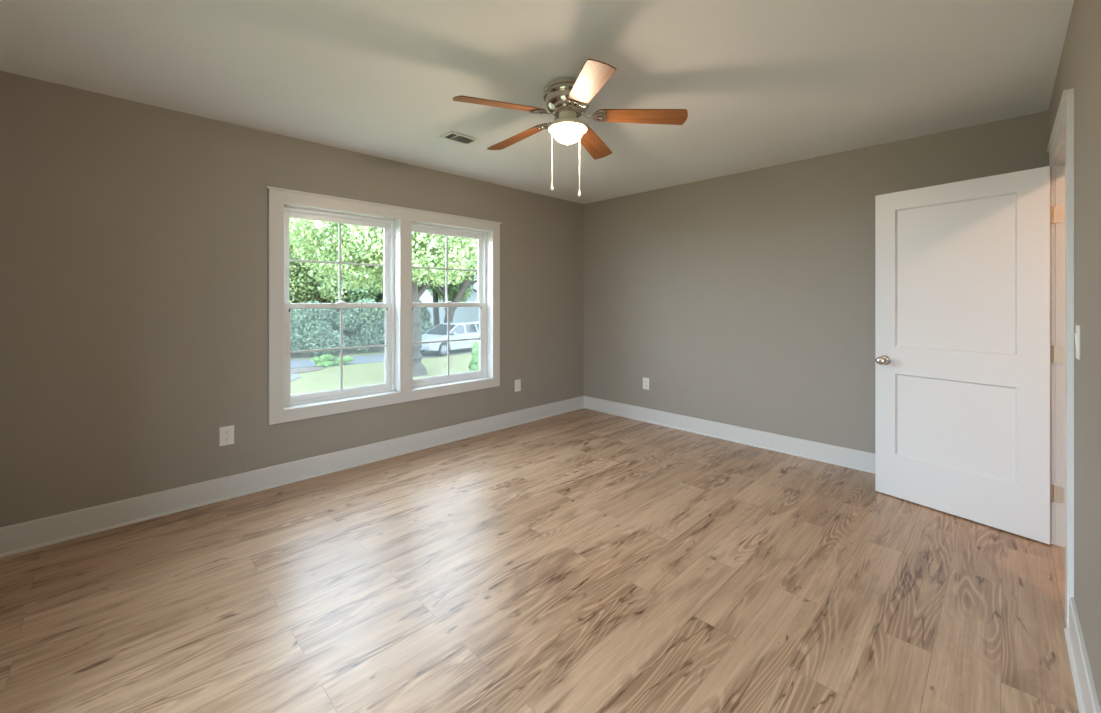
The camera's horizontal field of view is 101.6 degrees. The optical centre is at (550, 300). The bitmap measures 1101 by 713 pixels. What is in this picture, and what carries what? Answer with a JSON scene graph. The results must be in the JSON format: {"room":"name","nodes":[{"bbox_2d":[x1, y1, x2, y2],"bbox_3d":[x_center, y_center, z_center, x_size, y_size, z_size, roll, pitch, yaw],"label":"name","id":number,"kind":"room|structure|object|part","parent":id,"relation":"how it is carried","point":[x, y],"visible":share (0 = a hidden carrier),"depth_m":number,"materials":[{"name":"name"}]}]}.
{"room":"empty bedroom","nodes":[
{"label":"empty bedroom","id":0,"kind":"room"},
{"bbox_2d":[0,71,583,526],"bbox_3d":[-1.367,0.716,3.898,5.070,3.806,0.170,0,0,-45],"label":"wall","id":1,"kind":"structure","parent":0,"point":[134,236],"depth_m":2.79,"materials":[{"name":"beige paint"}]},
{"bbox_2d":[220,425,233,445],"bbox_3d":[-2.156,0.901,2.992,0.080,0.125,0.008,0,0,-45],"label":"power outlet","id":2,"kind":"object","parent":1,"relation":"attached to","point":[227,432],"visible":1,"depth_m":2.99,"materials":[{"name":"white plastic"}]},
{"bbox_2d":[0,396,583,557],"bbox_3d":[-1.238,1.246,3.888,4.660,0.146,0.026,0,0,-45],"label":"baseboard","id":3,"kind":"structure","parent":1,"relation":"attached to","point":[33,534],"depth_m":3.01,"materials":[{"name":"white paint"}]},
{"bbox_2d":[284,203,398,408],"bbox_3d":[-1.668,0.042,3.598,0.910,1.514,0.164,0,0,-45],"label":"window","id":4,"kind":"structure","parent":1,"relation":"in","point":[390,226],"depth_m":3.63,"materials":[{"name":"white paint"}]},
{"bbox_3d":[-1.706,-0.309,3.636,0.832,0.732,0.023,0,0,-45],"label":"sash","id":5,"kind":"part","parent":4,"relation":"part of","materials":[{"name":"clear glass"}]},
{"bbox_3d":[-1.685,0.392,3.615,0.832,0.740,0.023,0,0,-45],"label":"sash","id":6,"kind":"part","parent":4,"relation":"part of","materials":[{"name":"white plastic"}]},
{"bbox_2d":[266,186,501,424],"bbox_3d":[-1.249,0.038,3.875,2.082,1.674,0.028,0,0,-45],"label":"trim","id":7,"kind":"structure","parent":1,"relation":"attached to","point":[278,197],"depth_m":3.71,"materials":[{"name":"white paint"}]},
{"bbox_2d":[412,221,491,389],"bbox_3d":[-0.965,0.042,4.293,0.911,1.514,0.164,0,0,-45],"label":"window","id":8,"kind":"structure","parent":1,"relation":"in","point":[484,238],"depth_m":4.48,"materials":[{"name":"white paint"}]},
{"bbox_3d":[-1.004,-0.309,4.332,0.833,0.732,0.023,0,0,-45],"label":"sash","id":9,"kind":"part","parent":8,"relation":"part of","materials":[{"name":"clear glass"}]},
{"bbox_3d":[-0.983,0.392,4.311,0.833,0.740,0.023,0,0,-45],"label":"sash","id":10,"kind":"part","parent":8,"relation":"part of","materials":[{"name":"white plastic"}]},
{"bbox_2d":[515,379,520,391],"bbox_3d":[-0.347,0.906,4.782,0.080,0.125,0.008,0,0,-45],"label":"power outlet","id":11,"kind":"object","parent":1,"relation":"attached to","point":[517,382],"visible":1,"depth_m":4.78,"materials":[{"name":"white plastic"}]},
{"bbox_2d":[0,0,1073,203],"bbox_3d":[-0.058,-1.237,2.490,5.190,0.100,4.013,0,0,-45],"label":"ceiling","id":12,"kind":"structure","parent":0,"point":[760,84],"depth_m":2.32,"materials":[{"name":"white paint"}]},
{"bbox_2d":[439,131,485,146],"bbox_3d":[-0.641,-1.182,3.301,0.302,0.010,0.160,0,0,-45],"label":"ceiling vent","id":13,"kind":"object","parent":12,"relation":"in","point":[453,136],"visible":1,"depth_m":3.29,"materials":[{"name":"white plastic"}]},
{"bbox_2d":[453,59,687,196],"bbox_3d":[0.061,-0.893,2.535,1.248,0.588,1.211,0,0,-45],"label":"ceiling fan","id":14,"kind":"object","parent":12,"relation":"hanging from","point":[567,99],"visible":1,"depth_m":2.43,"materials":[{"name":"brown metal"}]},
{"bbox_3d":[-0.252,-1.010,2.315,0.504,0.006,0.133,-5,15,-29],"label":"blade","id":15,"kind":"part","parent":14,"relation":"part of","materials":[{"name":"brown wood"}]},
{"bbox_3d":[-0.195,-1.010,2.780,0.504,0.006,0.133,-6,9,43],"label":"blade","id":16,"kind":"part","parent":14,"relation":"part of","materials":[{"name":"brown wood"}]},
{"bbox_3d":[0.096,-0.924,2.509,0.186,0.094,0.186,0,0,-45],"label":"lamp shade","id":17,"kind":"part","parent":14,"relation":"part of","materials":[{"name":"white glass"}]},
{"bbox_3d":[0.165,-0.806,2.593,0.014,0.340,0.005,0,0,-45],"label":"pull chain","id":18,"kind":"part","parent":14,"relation":"part of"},
{"bbox_3d":[0.173,-1.010,2.118,0.133,0.006,0.504,13,2,-12],"label":"blade","id":19,"kind":"part","parent":14,"relation":"part of","materials":[{"name":"brown wood"}]},
{"bbox_3d":[0.264,-1.010,2.869,0.133,0.006,0.504,-14,-10,23],"label":"blade","id":20,"kind":"part","parent":14,"relation":"part of","materials":[{"name":"brown wood"}]},
{"bbox_3d":[0.491,-1.010,2.461,0.504,0.006,0.133,4,-13,7],"label":"blade","id":21,"kind":"part","parent":14,"relation":"part of","materials":[{"name":"brown wood"}]},
{"bbox_2d":[0,408,1078,712],"bbox_3d":[0.504,1.359,1.922,5.190,0.080,5.612,0,0,-45],"label":"floor","id":22,"kind":"structure","parent":0,"point":[583,560],"depth_m":1.97,"materials":[{"name":"brown wood"}]},
{"bbox_2d":[584,111,1047,452],"bbox_3d":[1.845,0.066,4.171,0.120,2.506,3.962,0,0,-45],"label":"wall","id":23,"kind":"structure","parent":0,"point":[746,299],"depth_m":4.01,"materials":[{"name":"beige paint"}]},
{"bbox_2d":[643,377,648,389],"bbox_3d":[1.040,0.906,4.893,0.008,0.125,0.080,0,0,-45],"label":"power outlet","id":24,"kind":"object","parent":23,"relation":"attached to","point":[645,380],"visible":1,"depth_m":4.89,"materials":[{"name":"white plastic"}]},
{"bbox_2d":[584,396,874,473],"bbox_3d":[1.751,1.246,4.162,0.026,0.146,3.842,0,0,-45],"label":"baseboard","id":25,"kind":"structure","parent":23,"relation":"attached to","point":[836,455],"depth_m":4.11,"materials":[{"name":"white paint"}]},
{"bbox_2d":[1048,0,1100,708],"bbox_3d":[1.395,0.066,1.022,4.950,2.506,0.120,0,0,-45],"label":"wall","id":26,"kind":"structure","parent":0,"point":[1079,68],"depth_m":1.49,"materials":[{"name":"beige paint"}]},
{"bbox_2d":[875,166,1063,544],"bbox_3d":[2.480,0.294,2.744,0.179,2.030,0.866,0,0,-33],"label":"door","id":27,"kind":"structure","parent":26,"relation":"in","point":[964,351],"depth_m":2.70,"materials":[{"name":"white paint"}]},
{"bbox_3d":[2.237,0.405,3.024,0.072,0.066,0.067,0,0,-33],"label":"knob","id":28,"kind":"part","parent":27,"relation":"part of","materials":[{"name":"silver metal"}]},
{"bbox_3d":[2.468,0.759,2.763,0.035,0.544,0.576,0,0,-33],"label":"panel","id":29,"kind":"part","parent":27,"relation":"part of","materials":[{"name":"white paint"}]},
{"bbox_3d":[2.468,-0.149,2.763,0.035,0.915,0.576,0,0,-33],"label":"panel","id":30,"kind":"part","parent":27,"relation":"part of","materials":[{"name":"white paint"}]},
{"bbox_2d":[1046,88,1073,627],"bbox_3d":[2.469,0.240,2.092,1.024,2.158,0.166,0,0,-45],"label":"trim","id":31,"kind":"structure","parent":26,"relation":"attached to","point":[1063,128],"depth_m":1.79,"materials":[{"name":"white paint"}]},
{"bbox_2d":[1074,325,1079,359],"bbox_3d":[1.944,0.154,1.658,0.076,0.124,0.010,0,0,-45],"label":"light switch","id":32,"kind":"object","parent":26,"relation":"attached to","point":[1077,334],"visible":1,"depth_m":1.64,"materials":[{"name":"white plastic"}]},
{"bbox_3d":[1.946,0.154,1.656,0.076,0.124,0.006,0,0,-45],"label":"plate","id":33,"kind":"part","parent":32,"relation":"part of","materials":[{"name":"white plastic"}]},
{"bbox_2d":[1064,596,1100,712],"bbox_3d":[0.824,1.246,0.559,3.487,0.146,0.026,0,0,-45],"label":"baseboard","id":34,"kind":"structure","parent":26,"relation":"attached to","point":[1085,690],"depth_m":1.52,"materials":[{"name":"white paint"}]},
{"label":"outside","id":35,"kind":"structure","parent":0,"visible":0},
{"bbox_2d":[291,332,471,394],"bbox_3d":[-15.384,2.719,28.598,110.000,0.200,95.000,0,0,-45],"label":"ground","id":36,"kind":"structure","parent":35,"point":[354,375],"depth_m":16.55,"materials":[{"name":"green plant"}]},
{"bbox_2d":[291,373,300,380],"bbox_3d":[-9.259,2.609,14.766,2.093,0.030,1.787,0,0,-45],"label":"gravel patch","id":37,"kind":"object","parent":36,"relation":"on","point":[294,376],"visible":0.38,"depth_m":15.32,"materials":[{"name":"grey gravel"}]},
{"bbox_2d":[291,328,306,350],"bbox_3d":[-12.483,1.538,19.947,1.753,2.724,3.032,0,0,40],"label":"bush","id":38,"kind":"object","parent":36,"relation":"on","point":[295,342],"visible":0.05,"depth_m":20.24,"materials":[{"name":"green plant"}]},
{"bbox_2d":[291,367,324,373],"bbox_3d":[-9.566,2.604,16.424,2.285,0.030,1.466,0,0,-22],"label":"mulch bed","id":39,"kind":"object","parent":36,"relation":"on","point":[294,370],"visible":0.54,"depth_m":16.84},
{"bbox_2d":[289,222,352,353],"bbox_3d":[-12.548,-1.855,22.246,6.077,9.148,5.533,0,0,11],"label":"broadleaf tree","id":40,"kind":"object","parent":36,"relation":"on","point":[301,288],"visible":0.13,"depth_m":21.42,"materials":[{"name":"green plant"}]},
{"bbox_2d":[291,300,355,355],"bbox_3d":[-10.885,1.330,21.272,3.052,2.726,2.116,0,0,-45],"label":"bush","id":41,"kind":"object","parent":36,"relation":"on","point":[322,336],"visible":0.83,"depth_m":20.72,"materials":[{"name":"green plant"}]},
{"bbox_2d":[311,355,353,366],"bbox_3d":[-8.784,2.428,18.118,1.655,0.508,0.825,0,0,-45],"label":"shrub","id":42,"kind":"object","parent":36,"relation":"on","point":[323,360],"visible":0.94,"depth_m":17.89,"materials":[{"name":"green plant"}]},
{"bbox_2d":[320,300,353,336],"bbox_3d":[-11.397,0.693,25.191,3.361,3.961,2.178,0,0,-45],"label":"bush","id":43,"kind":"object","parent":36,"relation":"on","point":[336,327],"visible":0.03,"depth_m":24.61,"materials":[{"name":"green plant"}]},
{"bbox_2d":[334,298,384,353],"bbox_3d":[-9.348,1.272,22.741,3.145,2.840,1.950,0,0,-45],"label":"bush","id":44,"kind":"object","parent":36,"relation":"on","point":[370,334],"visible":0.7,"depth_m":22.11,"materials":[{"name":"green plant"}]},
{"bbox_2d":[310,255,420,344],"bbox_3d":[-9.927,-1.887,24.223,5.416,9.212,5.324,0,0,-22],"label":"broadleaf tree","id":45,"kind":"object","parent":36,"relation":"on","point":[360,293],"visible":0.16,"depth_m":22.18,"materials":[{"name":"green plant"}]},
{"bbox_2d":[289,218,476,376],"bbox_3d":[-4.613,-1.073,15.261,9.201,7.659,7.464,0,0,-38],"label":"shade tree","id":46,"kind":"object","parent":36,"relation":"on","point":[359,244],"visible":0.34,"depth_m":14.19,"materials":[{"name":"green plant"}]},
{"bbox_2d":[375,294,431,330],"bbox_3d":[-9.354,0.693,26.586,4.812,4.630,2.104,0,0,-35],"label":"bush","id":47,"kind":"object","parent":36,"relation":"on","point":[424,317],"visible":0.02,"depth_m":27.09,"materials":[{"name":"green plant"}]},
{"bbox_2d":[378,299,434,333],"bbox_3d":[-7.903,1.257,23.912,3.224,2.837,2.020,0,0,-45],"label":"bush","id":48,"kind":"object","parent":36,"relation":"on","point":[423,324],"visible":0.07,"depth_m":24.13,"materials":[{"name":"green plant"}]},
{"bbox_2d":[417,273,476,325],"bbox_3d":[-7.866,-2.102,32.653,6.840,9.641,6.180,0,0,-45],"label":"broadleaf tree","id":49,"kind":"object","parent":36,"relation":"on","point":[452,289],"visible":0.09,"depth_m":32.59,"materials":[{"name":"green plant"}]},
{"bbox_2d":[418,234,476,322],"bbox_3d":[-5.649,-1.355,26.567,11.290,8.149,7.720,0,0,-45],"label":"forked tree","id":50,"kind":"object","parent":36,"relation":"on","point":[466,283],"visible":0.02,"depth_m":25.85,"materials":[{"name":"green plant"}]},
{"bbox_2d":[419,275,478,330],"bbox_3d":[-7.175,-0.106,43.759,9.000,5.450,12.800,0,0,21],"label":"house","id":51,"kind":"structure","parent":36,"relation":"on","point":[461,314],"depth_m":37.45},
{"bbox_2d":[468,341,478,370],"bbox_3d":[-2.116,1.909,12.986,0.546,1.463,0.506,0,0,-45],"label":"shrub","id":52,"kind":"object","parent":36,"relation":"on","point":[473,365],"visible":0.67,"depth_m":12.79,"materials":[{"name":"green plant"}]},
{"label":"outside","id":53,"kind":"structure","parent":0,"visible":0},
{"bbox_2d":[291,347,472,367],"bbox_3d":[-9.816,2.614,23.507,10.295,0.030,100.733,0,0,40],"label":"road","id":54,"kind":"structure","parent":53,"point":[380,357],"depth_m":20.11,"materials":[{"name":"grey asphalt"}]},
{"bbox_2d":[420,321,478,355],"bbox_3d":[-4.954,1.866,22.668,1.980,1.465,4.580,0,0,33],"label":"parked car","id":55,"kind":"object","parent":54,"relation":"on","point":[457,330],"visible":0.62,"depth_m":21.93,"materials":[{"name":"silver metal"}]},
{"bbox_3d":[-4.679,1.434,23.086,1.593,0.470,3.170,0,0,33],"label":"cabin glass","id":56,"kind":"part","parent":55,"relation":"part of","materials":[{"name":"grey glass"}]}
]}

